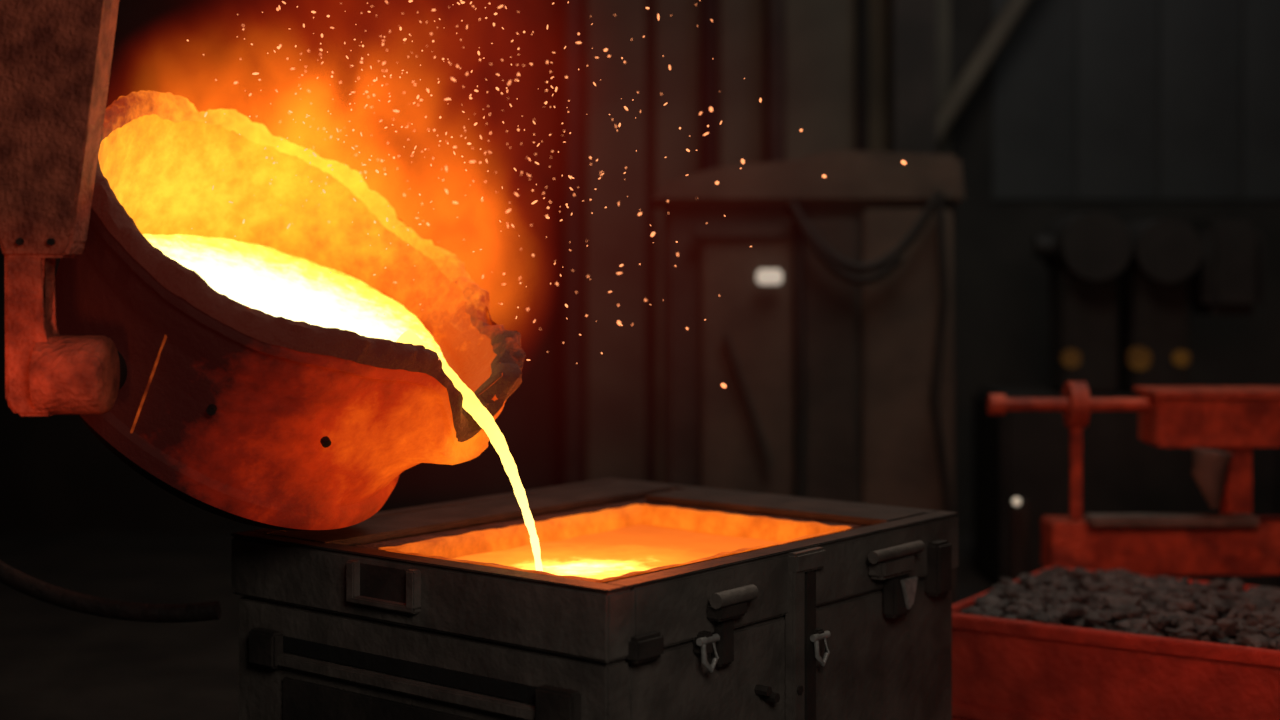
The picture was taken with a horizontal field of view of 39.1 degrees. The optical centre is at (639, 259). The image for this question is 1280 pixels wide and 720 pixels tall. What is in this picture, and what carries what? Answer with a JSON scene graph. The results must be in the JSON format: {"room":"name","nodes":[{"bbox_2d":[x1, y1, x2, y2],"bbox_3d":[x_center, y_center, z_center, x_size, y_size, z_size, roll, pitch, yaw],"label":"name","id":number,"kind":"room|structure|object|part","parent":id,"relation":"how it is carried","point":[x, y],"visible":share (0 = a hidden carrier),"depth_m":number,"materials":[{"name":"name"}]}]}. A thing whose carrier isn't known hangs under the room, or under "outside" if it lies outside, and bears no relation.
{"room":"industrial hall","nodes":[
{"label":"industrial hall","id":0,"kind":"room"},
{"bbox_2d":[0,533,995,719],"bbox_3d":[0.000,1.490,3.800,10.000,0.100,11.600,0,0,0],"label":"floor","id":1,"kind":"structure","parent":0,"point":[57,663],"depth_m":6.94,"materials":[{"name":"black concrete"}]},
{"bbox_2d":[561,0,579,484],"bbox_3d":[-0.360,-0.810,9.350,0.100,4.500,0.100,0,0,0],"label":"pipe","id":2,"kind":"object","parent":1,"relation":"on","point":[570,12],"visible":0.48,"depth_m":9.31,"materials":[{"name":"black metal"}]},
{"bbox_2d":[231,478,958,719],"bbox_3d":[-0.061,1.036,4.322,1.196,0.808,1.397,0,0,39],"label":"box","id":3,"kind":"object","parent":1,"relation":"on","point":[648,600],"visible":1,"depth_m":3.97,"materials":[{"name":"metal"}]},
{"bbox_3d":[-0.619,0.693,3.893,0.025,0.085,0.026,0,0,39],"label":"handle post","id":4,"kind":"part","parent":3,"relation":"part of","materials":[{"name":"metal"}]},
{"bbox_3d":[-0.498,1.115,3.815,0.790,0.350,0.010,0,0,39],"label":"panel","id":5,"kind":"part","parent":3,"relation":"part of","materials":[{"name":"metal"}]},
{"bbox_3d":[-0.547,0.733,3.834,0.210,0.015,0.026,0,0,39],"label":"handle plate","id":6,"kind":"part","parent":3,"relation":"part of","materials":[{"name":"metal"}]},
{"bbox_3d":[-0.475,0.693,3.776,0.025,0.085,0.026,0,0,39],"label":"handle post","id":7,"kind":"part","parent":3,"relation":"part of","materials":[{"name":"metal"}]},
{"bbox_2d":[396,330,542,570],"bbox_3d":[-0.370,0.431,3.948,0.337,0.555,0.118,0,0,-12],"label":"stream","id":8,"kind":"object","parent":3,"relation":"on","point":[471,403],"visible":0.8,"depth_m":3.91,"materials":[{"name":"yellow"}]},
{"bbox_3d":[-0.378,0.641,4.599,0.210,0.018,1.300,0,0,39],"label":"plate","id":9,"kind":"part","parent":3,"relation":"part of","materials":[{"name":"metal"}]},
{"bbox_3d":[0.172,0.790,3.736,0.030,0.100,0.050,0,0,39],"label":"hinge leg","id":10,"kind":"part","parent":3,"relation":"part of","materials":[{"name":"metal"}]},
{"bbox_3d":[0.367,0.641,4.685,0.760,0.017,0.190,0,0,39],"label":"plate","id":11,"kind":"part","parent":3,"relation":"part of","materials":[{"name":"metal"}]},
{"bbox_3d":[0.605,0.790,4.248,0.040,0.100,0.070,0,0,39],"label":"latch arm","id":12,"kind":"part","parent":3,"relation":"part of","materials":[{"name":"metal"}]},
{"bbox_2d":[651,150,964,604],"bbox_3d":[0.658,0.505,7.327,1.219,1.869,0.846,0,0,0],"label":"tall cabinet","id":13,"kind":"object","parent":1,"relation":"on","point":[830,337],"visible":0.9,"depth_m":7.00,"materials":[{"name":"metal"}]},
{"bbox_3d":[0.420,0.585,7.030,0.360,1.410,0.060,0,0,0],"label":"door","id":14,"kind":"part","parent":13,"relation":"part of","materials":[{"name":"grey metal"}]},
{"bbox_2d":[651,150,964,208],"bbox_3d":[0.658,-0.325,7.375,1.219,0.209,0.750,0,0,0],"label":"hood","id":15,"kind":"object","parent":13,"relation":"attached to","point":[854,179],"depth_m":7.00,"materials":[{"name":"metal"}]},
{"bbox_3d":[0.740,0.565,7.030,0.200,1.450,0.060,0,0,0],"label":"door","id":16,"kind":"part","parent":13,"relation":"part of","materials":[{"name":"grey metal"}]},
{"bbox_3d":[1.045,0.545,7.030,0.350,1.490,0.060,0,0,0],"label":"door","id":17,"kind":"part","parent":13,"relation":"part of","materials":[{"name":"grey metal"}]},
{"bbox_2d":[888,0,1031,153],"bbox_3d":[1.836,-0.810,9.200,1.112,4.500,0.200,0,0,0],"label":"brace","id":18,"kind":"object","parent":1,"relation":"on","point":[915,125],"visible":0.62,"depth_m":9.10,"materials":[{"name":"grey metal"}]},
{"bbox_2d":[1009,497,1028,580],"bbox_3d":[1.327,1.133,6.293,0.065,0.615,0.095,0,0,0],"label":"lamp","id":19,"kind":"object","parent":1,"relation":"on","point":[1018,508],"visible":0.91,"depth_m":6.28,"materials":[{"name":"metal"}]},
{"bbox_3d":[1.310,0.840,6.260,0.030,0.030,0.030,0,0,0],"label":"lamp bulb","id":20,"kind":"part","parent":19,"relation":"part of","materials":[{"name":"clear glass"}]},
{"bbox_2d":[952,565,1279,719],"bbox_3d":[1.711,1.176,4.869,1.620,0.529,0.918,0,0,33],"label":"bin","id":21,"kind":"object","parent":1,"relation":"on","point":[1057,642],"visible":0.98,"depth_m":4.76,"materials":[{"name":"red metal"}]},
{"bbox_3d":[1.464,1.222,4.493,1.620,0.035,0.018,0,0,33],"label":"rail","id":22,"kind":"part","parent":21,"relation":"part of","materials":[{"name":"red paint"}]},
{"bbox_2d":[973,211,1279,587],"bbox_3d":[2.150,0.615,8.030,1.200,1.649,0.740,0,0,0],"label":"machine","id":23,"kind":"object","parent":1,"relation":"on","point":[1121,294],"visible":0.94,"depth_m":7.75,"materials":[{"name":"metal"}]},
{"bbox_2d":[987,381,1279,574],"bbox_3d":[1.915,0.917,5.783,1.570,1.047,0.375,0,0,0],"label":"vise","id":24,"kind":"object","parent":1,"relation":"on","point":[1235,420],"visible":0.88,"depth_m":5.74,"materials":[{"name":"paint"}]},
{"bbox_2d":[1084,513,1258,526],"bbox_3d":[1.685,0.825,5.710,0.530,0.030,0.100,0,0,0],"label":"tray","id":25,"kind":"object","parent":24,"relation":"on","point":[1090,519],"depth_m":5.67,"materials":[{"name":"grey paint"}]},
{"bbox_3d":[1.927,0.718,5.820,0.081,0.245,0.080,0,0,0],"label":"post","id":26,"kind":"part","parent":24,"relation":"part of","materials":[{"name":"red metal"}]},
{"bbox_2d":[170,0,906,387],"bbox_3d":[-0.180,-0.345,4.101,1.635,1.304,0.807,0,0,0],"label":"shower","id":27,"kind":"object","parent":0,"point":[903,162],"visible":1,"depth_m":4.12,"materials":[{"name":"orange metal"}]},
{"bbox_2d":[0,0,1279,532],"bbox_3d":[0.000,-0.810,9.550,10.000,4.500,0.100,0,0,0],"label":"wall surface","id":28,"kind":"structure","parent":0,"point":[56,476],"depth_m":9.50,"materials":[{"name":"black metal"}]},
{"bbox_2d":[587,0,644,480],"bbox_3d":[-0.127,-0.795,9.473,0.306,4.430,0.065,0,0,0],"label":"panel","id":29,"kind":"object","parent":28,"relation":"attached to","point":[615,233],"visible":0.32,"depth_m":9.44,"materials":[{"name":"grey metal"}]},
{"bbox_2d":[655,0,698,482],"bbox_3d":[0.195,-0.795,9.473,0.230,4.430,0.065,0,0,0],"label":"panel","id":30,"kind":"object","parent":28,"relation":"attached to","point":[676,35],"visible":0.32,"depth_m":9.44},
{"bbox_2d":[720,0,763,166],"bbox_3d":[0.535,-0.795,9.473,0.230,4.430,0.065,0,0,0],"label":"panel","id":31,"kind":"object","parent":28,"relation":"attached to","point":[741,21],"visible":0.32,"depth_m":9.44,"materials":[{"name":"grey metal"}]},
{"bbox_2d":[785,0,854,160],"bbox_3d":[0.945,-0.795,9.473,0.370,4.430,0.065,0,0,0],"label":"panel","id":32,"kind":"object","parent":28,"relation":"attached to","point":[819,34],"visible":0.3,"depth_m":9.44,"materials":[{"name":"grey metal"}]},
{"bbox_2d":[868,0,949,153],"bbox_3d":[1.410,-0.795,9.473,0.440,4.430,0.065,0,0,0],"label":"panel","id":33,"kind":"object","parent":28,"relation":"attached to","point":[877,9],"visible":0.05,"depth_m":9.44,"materials":[{"name":"grey metal"}]},
{"bbox_2d":[993,0,1073,200],"bbox_3d":[2.075,-1.660,9.492,0.430,2.700,0.025,0,0,0],"label":"cladding","id":34,"kind":"object","parent":28,"relation":"attached to","point":[1033,70],"visible":1,"depth_m":9.48,"materials":[{"name":"grey metal"}]},
{"bbox_2d":[1076,0,1157,200],"bbox_3d":[2.515,-1.660,9.492,0.430,2.700,0.025,0,0,0],"label":"cladding","id":35,"kind":"object","parent":28,"relation":"attached to","point":[1117,40],"visible":1,"depth_m":9.48,"materials":[{"name":"grey metal"}]},
{"bbox_2d":[1159,0,1240,200],"bbox_3d":[2.955,-1.660,9.492,0.430,2.700,0.025,0,0,0],"label":"cladding","id":36,"kind":"object","parent":28,"relation":"attached to","point":[1200,40],"visible":1,"depth_m":9.48,"materials":[{"name":"grey metal"}]},
{"bbox_2d":[1243,0,1279,200],"bbox_3d":[3.395,-1.660,9.492,0.430,2.700,0.025,0,0,0],"label":"cladding","id":37,"kind":"object","parent":28,"relation":"attached to","point":[1261,18],"visible":1,"depth_m":9.48,"materials":[{"name":"grey metal"}]},
{"bbox_2d":[703,0,715,170],"bbox_3d":[0.360,-0.810,9.350,0.070,4.500,0.070,0,0,0],"label":"pipe","id":38,"kind":"object","parent":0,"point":[709,6],"visible":0.25,"depth_m":9.32,"materials":[{"name":"metal"}]},
{"bbox_2d":[765,0,784,162],"bbox_3d":[0.700,-0.810,9.330,0.100,4.500,0.100,0,0,0],"label":"pipe","id":39,"kind":"object","parent":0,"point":[774,9],"visible":0.25,"depth_m":9.29,"materials":[{"name":"grey metal"}]},
{"bbox_2d":[857,0,867,150],"bbox_3d":[1.160,-0.810,9.380,0.060,4.500,0.060,0,0,0],"label":"pipe","id":40,"kind":"object","parent":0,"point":[862,5],"visible":0.25,"depth_m":9.35,"materials":[{"name":"metal"}]},
{"bbox_3d":[0.000,-3.110,3.800,10.000,0.100,11.600,0,0,0],"label":"ceiling","id":41,"kind":"structure","parent":0,"visible":0},
{"bbox_2d":[0,0,126,415],"bbox_3d":[-1.031,-1.379,3.692,0.461,3.362,0.517,0,0,0],"label":"hanger","id":42,"kind":"object","parent":41,"relation":"hanging from","point":[56,55],"visible":0.96,"depth_m":3.46,"materials":[{"name":"metal"}]},
{"bbox_3d":[-1.031,-1.532,3.510,0.461,3.056,0.100,0,0,0],"label":"plate","id":43,"kind":"part","parent":42,"relation":"part of","materials":[{"name":"metal"}]},
{"bbox_2d":[0,90,525,622],"bbox_3d":[-0.956,0.236,4.176,1.310,1.252,0.989,0,0,44],"label":"ladle","id":44,"kind":"object","parent":42,"relation":"hanging from","point":[265,386],"visible":0.92,"depth_m":3.89,"materials":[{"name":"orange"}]}
]}

